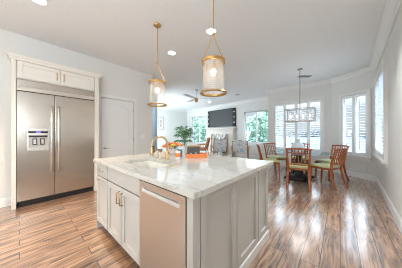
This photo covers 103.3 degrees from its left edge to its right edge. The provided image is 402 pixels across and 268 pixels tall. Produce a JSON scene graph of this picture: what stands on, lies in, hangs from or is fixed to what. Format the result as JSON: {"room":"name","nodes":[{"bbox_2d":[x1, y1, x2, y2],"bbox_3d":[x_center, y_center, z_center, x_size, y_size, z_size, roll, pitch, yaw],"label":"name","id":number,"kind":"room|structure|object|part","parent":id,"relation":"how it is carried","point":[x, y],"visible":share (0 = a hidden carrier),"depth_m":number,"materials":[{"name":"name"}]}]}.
{"room":"kitchen","nodes":[
{"label":"kitchen","id":0,"kind":"room"},
{"bbox_2d":[0,28,151,203],"bbox_3d":[-3.293,-0.275,2.949,0.140,3.050,5.300,0,0,41],"label":"wall","id":1,"kind":"structure","parent":0,"point":[116,80],"depth_m":3.24,"materials":[{"name":"beige paint"}]},
{"bbox_2d":[101,98,132,157],"bbox_3d":[-2.150,0.180,4.149,0.099,2.120,0.791,0,0,41],"label":"door","id":2,"kind":"structure","parent":1,"relation":"in","point":[116,115],"depth_m":4.12,"materials":[{"name":"white paint"}]},
{"bbox_2d":[99,93,136,157],"bbox_3d":[-2.189,0.138,4.175,0.146,2.225,0.980,0,0,41],"label":"trim","id":3,"kind":"structure","parent":1,"relation":"attached to","point":[106,96],"depth_m":4.20,"materials":[{"name":"white paint"}]},
{"bbox_2d":[152,92,156,151],"bbox_3d":[-3.073,-0.275,7.914,2.950,3.050,0.140,0,0,41],"label":"wall","id":4,"kind":"structure","parent":0,"point":[154,95],"depth_m":6.95,"materials":[{"name":"blue paint"}]},
{"bbox_2d":[157,109,186,150],"bbox_3d":[-2.721,-0.275,10.662,0.140,3.050,4.740,0,0,41],"label":"wall","id":5,"kind":"structure","parent":0,"point":[172,119],"depth_m":11.21,"materials":[{"name":"beige paint"}]},
{"bbox_2d":[158,117,163,129],"bbox_3d":[-2.670,-0.710,10.591,0.029,0.840,0.440,0,0,41],"label":"picture frame","id":6,"kind":"object","parent":5,"relation":"attached to","point":[160,119],"visible":1,"depth_m":10.59,"materials":[{"name":"silver metal"}]},
{"bbox_2d":[0,0,385,110],"bbox_3d":[-1.131,-1.860,4.990,10.025,0.120,11.520,0,0,41],"label":"ceiling","id":7,"kind":"structure","parent":0,"point":[263,44],"depth_m":2.94,"materials":[{"name":"paint"}]},
{"bbox_2d":[32,0,48,5],"bbox_3d":[-2.175,-1.794,2.130,0.200,0.009,0.200,0,0,41],"label":"recessed light","id":8,"kind":"object","parent":7,"relation":"in","point":[40,2],"visible":1,"depth_m":2.17,"materials":[{"name":"white paint"}]},
{"bbox_2d":[147,22,166,106],"bbox_3d":[-0.720,-1.135,2.624,0.324,1.329,0.324,0,0,41],"label":"pendant light","id":9,"kind":"object","parent":7,"relation":"hanging from","point":[157,25],"visible":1,"depth_m":2.62,"materials":[{"name":"gold metal"}]},
{"bbox_3d":[-0.720,-1.464,2.624,0.032,0.612,0.034,0,0,41],"label":"rod","id":10,"kind":"part","parent":9,"relation":"part of","materials":[{"name":"gold metal"}]},
{"bbox_2d":[167,51,175,54],"bbox_3d":[-0.645,-1.794,3.529,0.200,0.009,0.200,0,0,41],"label":"recessed light","id":11,"kind":"object","parent":7,"relation":"in","point":[168,52],"visible":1,"depth_m":3.50,"materials":[{"name":"white paint"}]},
{"bbox_2d":[184,89,215,101],"bbox_3d":[-0.313,-1.540,6.360,1.429,0.520,1.376,0,0,41],"label":"ceiling fan","id":12,"kind":"object","parent":7,"relation":"hanging from","point":[196,90],"visible":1,"depth_m":6.34,"materials":[{"name":"grey"}]},
{"bbox_2d":[205,27,216,34],"bbox_3d":[0.177,-1.794,2.783,0.200,0.009,0.200,0,0,41],"label":"recessed light","id":13,"kind":"object","parent":7,"relation":"in","point":[209,31],"visible":0.84,"depth_m":2.78,"materials":[{"name":"white paint"}]},
{"bbox_2d":[200,0,226,96],"bbox_3d":[0.145,-1.135,1.866,0.324,1.329,0.324,0,0,41],"label":"pendant light","id":14,"kind":"object","parent":7,"relation":"hanging from","point":[213,66],"visible":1,"depth_m":1.86,"materials":[{"name":"gold metal"}]},
{"bbox_2d":[207,60,219,68],"bbox_3d":[0.145,-0.807,1.866,0.234,0.075,0.033,0,0,41],"label":"socket","id":15,"kind":"object","parent":14,"relation":"attached to","point":[213,63],"depth_m":1.85,"materials":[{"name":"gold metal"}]},
{"bbox_3d":[0.145,-1.464,1.866,0.032,0.612,0.034,0,0,41],"label":"rod","id":16,"kind":"part","parent":14,"relation":"part of","materials":[{"name":"gold metal"}]},
{"bbox_2d":[285,68,315,122],"bbox_3d":[2.740,-1.071,4.406,0.696,1.458,0.336,0,0,41],"label":"chandelier","id":17,"kind":"object","parent":7,"relation":"hanging from","point":[299,69],"visible":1,"depth_m":4.41,"materials":[{"name":"silver metal"}]},
{"bbox_3d":[2.740,-1.065,4.406,0.019,1.430,0.019,0,0,41],"label":"stem","id":18,"kind":"part","parent":17,"relation":"part of","materials":[{"name":"silver metal"}]},
{"bbox_3d":[2.740,-0.520,4.406,0.696,0.356,0.336,0,0,41],"label":"lantern frame","id":19,"kind":"part","parent":17,"relation":"part of","materials":[{"name":"silver metal"}]},
{"bbox_2d":[0,152,401,267],"bbox_3d":[-1.131,1.300,4.990,10.025,0.100,11.520,0,0,41],"label":"floor","id":20,"kind":"structure","parent":0,"point":[354,226],"depth_m":2.06,"materials":[{"name":"brown wood"}]},
{"bbox_2d":[6,51,101,209],"bbox_3d":[-2.781,-0.033,3.154,0.350,2.565,1.368,0,0,41],"label":"tall cabinet","id":21,"kind":"object","parent":20,"relation":"on","point":[22,67],"visible":0.96,"depth_m":2.90,"materials":[{"name":"beige paint"}]},
{"bbox_3d":[-2.893,-1.087,2.858,0.022,0.275,0.540,0,0,41],"label":"door","id":22,"kind":"part","parent":21,"relation":"part of","materials":[{"name":"beige paint"}]},
{"bbox_3d":[-2.781,-1.275,3.154,0.350,0.080,1.368,0,0,41],"label":"crown moulding","id":23,"kind":"part","parent":21,"relation":"part of","materials":[{"name":"beige paint"}]},
{"bbox_3d":[-2.527,-1.087,3.276,0.022,0.275,0.550,0,0,41],"label":"door","id":24,"kind":"part","parent":21,"relation":"part of","materials":[{"name":"beige paint"}]},
{"bbox_2d":[17,79,94,207],"bbox_3d":[-2.786,0.163,3.136,0.356,2.175,1.110,0,0,41],"label":"refrigerator","id":25,"kind":"object","parent":20,"relation":"on","point":[55,123],"visible":1,"depth_m":2.98,"materials":[{"name":"silver metal"}]},
{"bbox_3d":[-2.936,0.207,2.840,0.060,1.865,0.466,0,0,41],"label":"freezer door","id":26,"kind":"part","parent":25,"relation":"part of","materials":[{"name":"silver metal"}]},
{"bbox_2d":[29,135,47,136],"bbox_3d":[-2.890,0.040,2.826,0.008,0.030,0.235,0,0,41],"label":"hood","id":27,"kind":"object","parent":25,"relation":"attached to","point":[29,135],"depth_m":2.82,"materials":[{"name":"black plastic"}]},
{"bbox_3d":[-2.765,0.090,2.941,0.068,1.200,0.033,0,0,41],"label":"handle","id":28,"kind":"part","parent":25,"relation":"part of","materials":[{"name":"silver metal"}]},
{"bbox_3d":[-2.700,0.090,3.015,0.068,1.200,0.033,0,0,41],"label":"handle","id":29,"kind":"part","parent":25,"relation":"part of","materials":[{"name":"silver metal"}]},
{"bbox_3d":[-2.568,0.207,3.261,0.060,1.865,0.636,0,0,41],"label":"fridge door","id":30,"kind":"part","parent":25,"relation":"part of","materials":[{"name":"silver metal"}]},
{"bbox_2d":[97,163,108,229],"bbox_3d":[-1.052,0.811,2.215,0.372,0.878,0.652,0,0,41],"label":"base cabinet","id":31,"kind":"object","parent":20,"relation":"on","point":[102,171],"visible":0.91,"depth_m":2.00,"materials":[{"name":"white wood"}]},
{"bbox_3d":[-1.175,0.811,2.345,0.016,0.878,0.620,0,0,41],"label":"panel","id":32,"kind":"part","parent":31,"relation":"part of","materials":[{"name":"grey paint"}]},
{"bbox_3d":[-1.238,0.462,2.001,0.350,0.147,0.020,0,0,41],"label":"drawer","id":33,"kind":"part","parent":31,"relation":"part of","materials":[{"name":"grey paint"}]},
{"bbox_2d":[108,168,138,264],"bbox_3d":[-0.620,0.811,1.834,0.775,0.878,0.656,0,0,41],"label":"base cabinet","id":34,"kind":"object","parent":20,"relation":"on","point":[123,189],"visible":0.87,"depth_m":1.57,"materials":[{"name":"white wood"}]},
{"bbox_3d":[-0.950,0.843,1.748,0.372,0.585,0.020,0,0,41],"label":"door","id":35,"kind":"part","parent":34,"relation":"part of","materials":[{"name":"grey paint"}]},
{"bbox_3d":[-0.805,0.462,1.622,0.755,0.147,0.020,0,0,41],"label":"false drawer","id":36,"kind":"part","parent":34,"relation":"part of","materials":[{"name":"grey paint"}]},
{"bbox_3d":[-0.661,0.843,1.496,0.372,0.585,0.020,0,0,41],"label":"door","id":37,"kind":"part","parent":34,"relation":"part of","materials":[{"name":"grey paint"}]},
{"bbox_2d":[139,179,186,267],"bbox_3d":[-0.107,0.814,1.388,0.564,0.872,0.612,0,0,41],"label":"dishwasher","id":38,"kind":"object","parent":20,"relation":"on","point":[162,212],"visible":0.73,"depth_m":1.13,"materials":[{"name":"silver metal"}]},
{"bbox_3d":[-0.302,0.453,1.173,0.470,0.045,0.028,0,0,41],"label":"pocket handle","id":39,"kind":"part","parent":38,"relation":"part of","materials":[{"name":"silver metal"}]},
{"bbox_3d":[-0.299,0.383,1.169,0.560,0.008,0.030,0,0,41],"label":"control panel","id":40,"kind":"part","parent":38,"relation":"part of","materials":[{"name":"black plastic"}]},
{"bbox_2d":[174,126,194,151],"bbox_3d":[-1.139,0.353,10.898,1.652,1.794,1.466,0,0,41],"label":"potted palm","id":41,"kind":"object","parent":20,"relation":"on","point":[184,134],"visible":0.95,"depth_m":10.72,"materials":[{"name":"green plant"}]},
{"bbox_2d":[181,146,186,151],"bbox_3d":[-1.150,1.040,10.908,0.500,0.420,0.500,0,0,41],"label":"pot","id":42,"kind":"object","parent":41,"relation":"attached to","point":[183,148],"depth_m":10.73,"materials":[{"name":"white ceramic"}]},
{"bbox_2d":[197,138,210,153],"bbox_3d":[0.112,0.730,9.197,0.839,1.045,0.896,0,0,11],"label":"armchair","id":43,"kind":"object","parent":20,"relation":"on","point":[206,144],"visible":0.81,"depth_m":8.85,"materials":[{"name":"brown wood"}]},
{"bbox_2d":[210,140,227,155],"bbox_3d":[0.950,0.765,8.189,0.896,0.975,0.839,0,0,-3],"label":"armchair","id":44,"kind":"object","parent":20,"relation":"on","point":[218,145],"visible":0.92,"depth_m":7.87,"materials":[{"name":"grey fabric"}]},
{"bbox_2d":[214,140,226,150],"bbox_3d":[0.964,0.555,7.912,0.600,0.550,0.272,0,0,-3],"label":"cushion","id":45,"kind":"object","parent":44,"relation":"on","point":[219,145],"depth_m":7.85,"materials":[{"name":"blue fabric"}]},
{"bbox_2d":[203,127,236,156],"bbox_3d":[1.064,0.440,9.589,0.549,1.620,2.280,0,0,-42],"label":"fireplace","id":46,"kind":"object","parent":20,"relation":"on","point":[229,132],"visible":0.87,"depth_m":9.38,"materials":[{"name":"beige stone"}]},
{"bbox_2d":[205,127,236,130],"bbox_3d":[1.142,-0.290,9.660,0.339,0.160,2.280,0,0,-42],"label":"mantel shelf","id":47,"kind":"object","parent":46,"relation":"attached to","point":[228,128],"depth_m":9.38,"materials":[{"name":"white wood"}]},
{"bbox_2d":[215,133,224,155],"bbox_3d":[1.098,0.607,8.903,0.631,1.285,0.511,0,0,41],"label":"orchid","id":48,"kind":"object","parent":20,"relation":"on","point":[218,136],"visible":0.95,"depth_m":8.84,"materials":[{"name":"white plant"}]},
{"bbox_2d":[187,167,268,267],"bbox_3d":[-0.277,0.811,2.022,1.794,0.878,1.323,0,0,41],"label":"panel","id":49,"kind":"object","parent":20,"relation":"on","point":[227,227],"visible":0.62,"depth_m":1.28,"materials":[{"name":"white wood"}]},
{"bbox_2d":[93,151,272,199],"bbox_3d":[-0.278,0.350,2.021,1.860,0.040,1.385,0,0,41],"label":"countertop","id":50,"kind":"structure","parent":49,"relation":"on","point":[193,178],"depth_m":1.48,"materials":[{"name":"white stone"}]},
{"bbox_2d":[131,161,167,168],"bbox_3d":[-0.604,0.468,1.861,0.664,0.194,0.379,0,0,41],"label":"sink","id":51,"kind":"object","parent":50,"relation":"in","point":[148,164],"visible":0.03,"depth_m":2.12,"materials":[{"name":"white ceramic"}]},
{"bbox_2d":[150,136,170,158],"bbox_3d":[-0.501,0.176,2.032,0.128,0.308,0.282,0,0,41],"label":"kitchen faucet","id":52,"kind":"object","parent":50,"relation":"on","point":[156,137],"visible":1,"depth_m":2.07,"materials":[{"name":"gold metal"}]},
{"bbox_3d":[-0.530,0.126,2.051,0.026,0.208,0.258,0,0,41],"label":"spout","id":53,"kind":"part","parent":52,"relation":"part of","materials":[{"name":"gold metal"}]},
{"bbox_2d":[162,142,182,154],"bbox_3d":[-0.460,0.223,2.576,0.323,0.214,0.336,0,0,41],"label":"flower vase","id":54,"kind":"object","parent":50,"relation":"on","point":[170,145],"visible":0.91,"depth_m":2.52,"materials":[{"name":"white ceramic"}]},
{"bbox_2d":[175,151,179,159],"bbox_3d":[-0.305,0.278,2.088,0.071,0.105,0.071,0,0,41],"label":"candle jar","id":55,"kind":"object","parent":50,"relation":"on","point":[177,153],"visible":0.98,"depth_m":2.06,"materials":[{"name":"orange glass"}]},
{"bbox_2d":[185,153,207,157],"bbox_3d":[-0.064,0.302,2.249,0.336,0.055,0.170,0,0,0],"label":"tray","id":56,"kind":"object","parent":50,"relation":"on","point":[201,155],"visible":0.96,"depth_m":2.16,"materials":[{"name":"orange paint"}]},
{"bbox_2d":[187,145,199,153],"bbox_3d":[-0.103,0.240,2.250,0.178,0.162,0.128,0,0,0],"label":"crate","id":57,"kind":"object","parent":56,"relation":"in","point":[191,149],"visible":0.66,"depth_m":2.19,"materials":[{"name":"grey wood"}]},
{"bbox_3d":[-0.046,0.811,0.983,0.055,0.878,0.065,0,0,41],"label":"corner post","id":58,"kind":"part","parent":49,"relation":"part of","materials":[{"name":"grey paint"}]},
{"bbox_3d":[0.141,0.767,1.175,0.026,0.766,0.455,0,0,41],"label":"panel","id":59,"kind":"part","parent":49,"relation":"part of","materials":[{"name":"grey paint"}]},
{"bbox_3d":[0.450,0.767,1.528,0.026,0.766,0.458,0,0,41],"label":"panel","id":60,"kind":"part","parent":49,"relation":"part of","materials":[{"name":"grey paint"}]},
{"bbox_3d":[0.381,1.202,1.435,0.032,0.095,1.308,0,0,41],"label":"moulding","id":61,"kind":"part","parent":49,"relation":"part of","materials":[{"name":"white paint"}]},
{"bbox_3d":[0.707,0.767,1.821,0.026,0.766,0.298,0,0,41],"label":"panel","id":62,"kind":"part","parent":49,"relation":"part of","materials":[{"name":"grey paint"}]},
{"bbox_2d":[231,140,249,158],"bbox_3d":[1.865,0.765,7.566,0.896,0.975,0.839,0,0,14],"label":"armchair","id":63,"kind":"object","parent":20,"relation":"on","point":[238,146],"visible":0.9,"depth_m":7.25,"materials":[{"name":"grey fabric"}]},
{"bbox_2d":[233,140,246,151],"bbox_3d":[1.797,0.555,7.298,0.600,0.550,0.272,0,0,14],"label":"cushion","id":64,"kind":"object","parent":63,"relation":"on","point":[238,145],"depth_m":7.23,"materials":[{"name":"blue fabric"}]},
{"bbox_2d":[256,144,279,178],"bbox_3d":[1.959,0.782,4.711,0.605,0.949,0.518,0,0,14],"label":"dining chair","id":65,"kind":"object","parent":20,"relation":"on","point":[275,161],"visible":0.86,"depth_m":4.54,"materials":[{"name":"red wood"}]},
{"bbox_2d":[263,158,278,161],"bbox_3d":[2.032,0.767,4.693,0.413,0.054,0.460,0,0,14],"label":"seat cushion","id":66,"kind":"object","parent":65,"relation":"on","point":[267,159],"depth_m":4.61,"materials":[{"name":"green fabric"}]},
{"bbox_2d":[263,143,286,172],"bbox_3d":[2.494,0.782,5.378,0.518,0.949,0.605,0,0,-16],"label":"dining chair","id":67,"kind":"object","parent":20,"relation":"on","point":[276,156],"visible":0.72,"depth_m":5.47,"materials":[{"name":"red wood"}]},
{"bbox_2d":[268,155,285,158],"bbox_3d":[2.515,0.767,5.306,0.460,0.054,0.413,0,0,-16],"label":"seat cushion","id":68,"kind":"object","parent":67,"relation":"on","point":[273,156],"depth_m":5.23,"materials":[{"name":"green fabric"}]},
{"bbox_2d":[285,148,311,191],"bbox_3d":[2.311,0.782,3.779,0.518,0.949,0.605,0,0,31],"label":"dining chair","id":69,"kind":"object","parent":20,"relation":"on","point":[293,166],"visible":1,"depth_m":3.60,"materials":[{"name":"red wood"}]},
{"bbox_3d":[2.017,0.791,3.712,0.053,0.931,0.164,0,0,43],"label":"leg","id":70,"kind":"part","parent":69,"relation":"part of","materials":[{"name":"red wood"}]},
{"bbox_3d":[2.171,0.336,3.548,0.518,0.057,0.064,0,0,31],"label":"rail","id":71,"kind":"part","parent":69,"relation":"part of","materials":[{"name":"red wood"}]},
{"bbox_3d":[2.350,0.815,3.843,0.489,0.040,0.440,0,0,31],"label":"seat frame","id":72,"kind":"part","parent":69,"relation":"part of","materials":[{"name":"red wood"}]},
{"bbox_2d":[289,163,307,168],"bbox_3d":[2.350,0.767,3.843,0.460,0.054,0.413,0,0,31],"label":"seat cushion","id":73,"kind":"object","parent":69,"relation":"on","point":[290,166],"depth_m":3.70,"materials":[{"name":"green fabric"}]},
{"bbox_3d":[2.382,0.791,3.490,0.066,0.931,0.159,0,0,31],"label":"leg","id":74,"kind":"part","parent":69,"relation":"part of","materials":[{"name":"red wood"}]},
{"bbox_2d":[283,151,314,181],"bbox_3d":[2.757,0.876,4.471,1.484,0.747,1.484,0,0,41],"label":"dining table","id":75,"kind":"object","parent":20,"relation":"on","point":[298,175],"visible":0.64,"depth_m":4.37,"materials":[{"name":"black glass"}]},
{"bbox_2d":[291,139,304,151],"bbox_3d":[2.709,0.319,4.446,0.330,0.368,0.330,0,0,41],"label":"vase","id":76,"kind":"object","parent":75,"relation":"on","point":[297,144],"visible":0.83,"depth_m":4.36,"materials":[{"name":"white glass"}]},
{"bbox_2d":[291,143,308,174],"bbox_3d":[3.262,0.782,5.257,0.518,0.949,0.605,0,0,33],"label":"dining chair","id":77,"kind":"object","parent":20,"relation":"on","point":[303,157],"visible":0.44,"depth_m":5.27,"materials":[{"name":"red wood"}]},
{"bbox_2d":[311,148,348,190],"bbox_3d":[3.073,0.782,3.830,0.518,0.949,0.605,0,0,-23],"label":"dining chair","id":78,"kind":"object","parent":20,"relation":"on","point":[326,166],"visible":0.93,"depth_m":3.68,"materials":[{"name":"red wood"}]},
{"bbox_2d":[311,162,338,168],"bbox_3d":[3.044,0.767,3.899,0.460,0.054,0.413,0,0,-23],"label":"seat cushion","id":79,"kind":"object","parent":78,"relation":"on","point":[321,165],"depth_m":3.81,"materials":[{"name":"green fabric"}]},
{"bbox_3d":[3.044,0.815,3.899,0.489,0.040,0.440,0,0,-23],"label":"seat frame","id":80,"kind":"part","parent":78,"relation":"part of","materials":[{"name":"red wood"}]},
{"bbox_3d":[2.957,0.791,3.552,0.053,0.931,0.164,0,0,-12],"label":"leg","id":81,"kind":"part","parent":78,"relation":"part of","materials":[{"name":"red wood"}]},
{"bbox_3d":[3.354,0.791,3.721,0.053,0.931,0.164,0,0,-34],"label":"leg","id":82,"kind":"part","parent":78,"relation":"part of","materials":[{"name":"red wood"}]},
{"bbox_2d":[315,145,349,180],"bbox_3d":[3.696,0.782,4.498,0.605,0.949,0.518,0,0,-4],"label":"dining chair","id":83,"kind":"object","parent":20,"relation":"on","point":[332,148],"visible":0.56,"depth_m":4.44,"materials":[{"name":"red wood"}]},
{"bbox_2d":[316,159,337,163],"bbox_3d":[3.622,0.767,4.492,0.413,0.054,0.460,0,0,-4],"label":"seat cushion","id":84,"kind":"object","parent":83,"relation":"on","point":[317,160],"depth_m":4.48,"materials":[{"name":"green fabric"}]},
{"bbox_3d":[3.923,0.791,4.299,0.164,0.931,0.053,0,0,7],"label":"leg","id":85,"kind":"part","parent":83,"relation":"part of","materials":[{"name":"red wood"}]},
{"bbox_2d":[187,99,267,156],"bbox_3d":[1.141,-0.275,10.020,0.140,3.050,6.745,0,0,-42],"label":"wall","id":86,"kind":"structure","parent":0,"point":[241,109],"depth_m":8.77,"materials":[{"name":"beige paint"}]},
{"bbox_2d":[208,108,235,127],"bbox_3d":[1.208,-0.960,9.760,0.107,1.060,2.180,0,0,-42],"label":"television","id":87,"kind":"object","parent":86,"relation":"attached to","point":[224,117],"visible":1,"depth_m":9.60,"materials":[{"name":"black plastic"},{"name":"glass"}]},
{"bbox_2d":[244,109,267,145],"bbox_3d":[2.804,-0.305,8.130,0.180,1.790,1.390,0,0,-42],"label":"window","id":88,"kind":"structure","parent":86,"relation":"in","point":[263,110],"depth_m":8.15,"materials":[{"name":"white paint"}]},
{"bbox_2d":[268,84,331,163],"bbox_3d":[3.603,-0.275,5.976,2.050,3.050,0.140,0,0,41],"label":"wall","id":89,"kind":"structure","parent":0,"point":[323,90],"depth_m":5.60,"materials":[{"name":"beige paint"}]},
{"bbox_2d":[272,96,324,155],"bbox_3d":[3.573,-0.260,5.956,1.710,2.020,0.180,0,0,41],"label":"window","id":90,"kind":"structure","parent":89,"relation":"in","point":[280,149],"depth_m":5.91,"materials":[{"name":"white paint"}]},
{"bbox_3d":[3.120,-0.285,6.310,0.376,1.810,0.030,0,0,41],"label":"shutter panel","id":91,"kind":"part","parent":90,"relation":"part of","materials":[{"name":"white paint"}]},
{"bbox_3d":[3.408,-0.285,6.058,0.376,1.810,0.030,0,0,41],"label":"shutter panel","id":92,"kind":"part","parent":90,"relation":"part of","materials":[{"name":"white paint"}]},
{"bbox_3d":[3.696,-0.285,5.806,0.376,1.810,0.030,0,0,41],"label":"shutter panel","id":93,"kind":"part","parent":90,"relation":"part of","materials":[{"name":"white paint"}]},
{"bbox_3d":[3.983,-0.285,5.554,0.376,1.810,0.030,0,0,41],"label":"shutter panel","id":94,"kind":"part","parent":90,"relation":"part of","materials":[{"name":"white paint"}]},
{"bbox_2d":[332,70,376,175],"bbox_3d":[4.517,-0.275,4.733,0.140,3.050,1.188,0,0,-13],"label":"wall","id":95,"kind":"structure","parent":0,"point":[365,81],"depth_m":4.58,"materials":[{"name":"beige paint"}]},
{"bbox_2d":[337,88,371,161],"bbox_3d":[4.499,-0.235,4.651,0.180,1.970,0.840,0,0,-13],"label":"window","id":96,"kind":"structure","parent":95,"relation":"in","point":[343,122],"depth_m":4.62,"materials":[{"name":"white paint"}]},
{"bbox_3d":[4.386,-0.260,4.795,0.008,1.380,0.010,0,0,-13],"label":"tilt rod","id":97,"kind":"part","parent":96,"relation":"part of","materials":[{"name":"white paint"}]},
{"bbox_3d":[4.432,-0.260,4.805,0.030,1.760,0.324,0,0,-13],"label":"shutter panel","id":98,"kind":"part","parent":96,"relation":"part of","materials":[{"name":"white paint"}]},
{"bbox_3d":[4.459,-0.260,4.473,0.008,1.380,0.010,0,0,-13],"label":"tilt rod","id":99,"kind":"part","parent":96,"relation":"part of","materials":[{"name":"white paint"}]},
{"bbox_3d":[4.505,-0.260,4.483,0.030,1.760,0.324,0,0,-13],"label":"shutter panel","id":100,"kind":"part","parent":96,"relation":"part of","materials":[{"name":"white paint"}]},
{"bbox_2d":[346,160,366,171],"bbox_3d":[4.459,0.920,4.644,0.012,0.260,0.640,0,0,-13],"label":"trim panel moulding","id":101,"kind":"structure","parent":95,"relation":"attached to","point":[346,160],"depth_m":4.51,"materials":[{"name":"beige paint"}]},
{"bbox_2d":[377,6,401,218],"bbox_3d":[1.650,-0.275,0.964,0.140,3.050,8.838,0,0,44],"label":"wall","id":102,"kind":"structure","parent":0,"point":[390,178],"depth_m":2.41,"materials":[{"name":"beige paint"}]},
{"bbox_2d":[0,149,401,233],"bbox_3d":[-1.139,1.177,4.984,9.720,0.145,11.200,0,0,41],"label":"baseboard","id":103,"kind":"structure","parent":102,"relation":"attached to","point":[397,218],"depth_m":3.49,"materials":[{"name":"white paint"}]},
{"bbox_2d":[157,0,401,112],"bbox_3d":[-1.139,-1.730,4.984,9.720,0.140,11.200,0,0,41],"label":"crown molding","id":104,"kind":"structure","parent":102,"relation":"attached to","point":[392,8],"depth_m":4.12,"materials":[{"name":"white paint"}]},
{"bbox_2d":[373,58,387,167],"bbox_3d":[3.926,-0.380,3.424,0.210,1.980,1.680,0,0,44],"label":"window","id":105,"kind":"structure","parent":102,"relation":"in","point":[381,80],"depth_m":3.12,"materials":[{"name":"white paint"}]},
{"bbox_3d":[4.151,-0.405,3.728,0.030,1.770,0.744,0,0,44],"label":"shutter panel","id":106,"kind":"part","parent":105,"relation":"part of","materials":[{"name":"white paint"}]},
{"bbox_3d":[3.634,-0.405,3.185,0.030,1.770,0.744,0,0,44],"label":"shutter panel","id":107,"kind":"part","parent":105,"relation":"part of","materials":[{"name":"white paint"}]},
{"label":"outside","id":108,"kind":"structure","parent":0,"visible":0},
{"bbox_2d":[266,136,364,152],"bbox_3d":[84.867,1.850,36.216,200.000,0.001,153.700,0,0,41],"label":"lake","id":109,"kind":"structure","parent":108,"point":[315,145],"depth_m":34.61,"materials":[{"name":"liquid"}]},
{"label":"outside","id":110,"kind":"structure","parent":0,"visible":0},
{"bbox_2d":[191,115,205,143],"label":"window","id":111,"kind":"structure","parent":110,"point":[202,123],"depth_m":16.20,"materials":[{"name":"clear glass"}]},
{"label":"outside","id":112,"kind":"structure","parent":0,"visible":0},
{"bbox_2d":[246,109,282,142],"bbox_3d":[4.111,-0.048,12.104,4.049,4.491,2.610,0,0,41],"label":"foliage","id":113,"kind":"object","parent":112,"point":[262,124],"visible":0.43,"depth_m":11.45,"materials":[{"name":"green plant"}]},
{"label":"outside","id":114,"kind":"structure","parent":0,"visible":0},
{"bbox_2d":[277,130,364,138],"bbox_3d":[46.283,1.240,55.520,169.825,7.308,57.066,0,0,41],"label":"tree line","id":115,"kind":"object","parent":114,"point":[318,131],"visible":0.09,"depth_m":76.17,"materials":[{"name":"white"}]}
]}

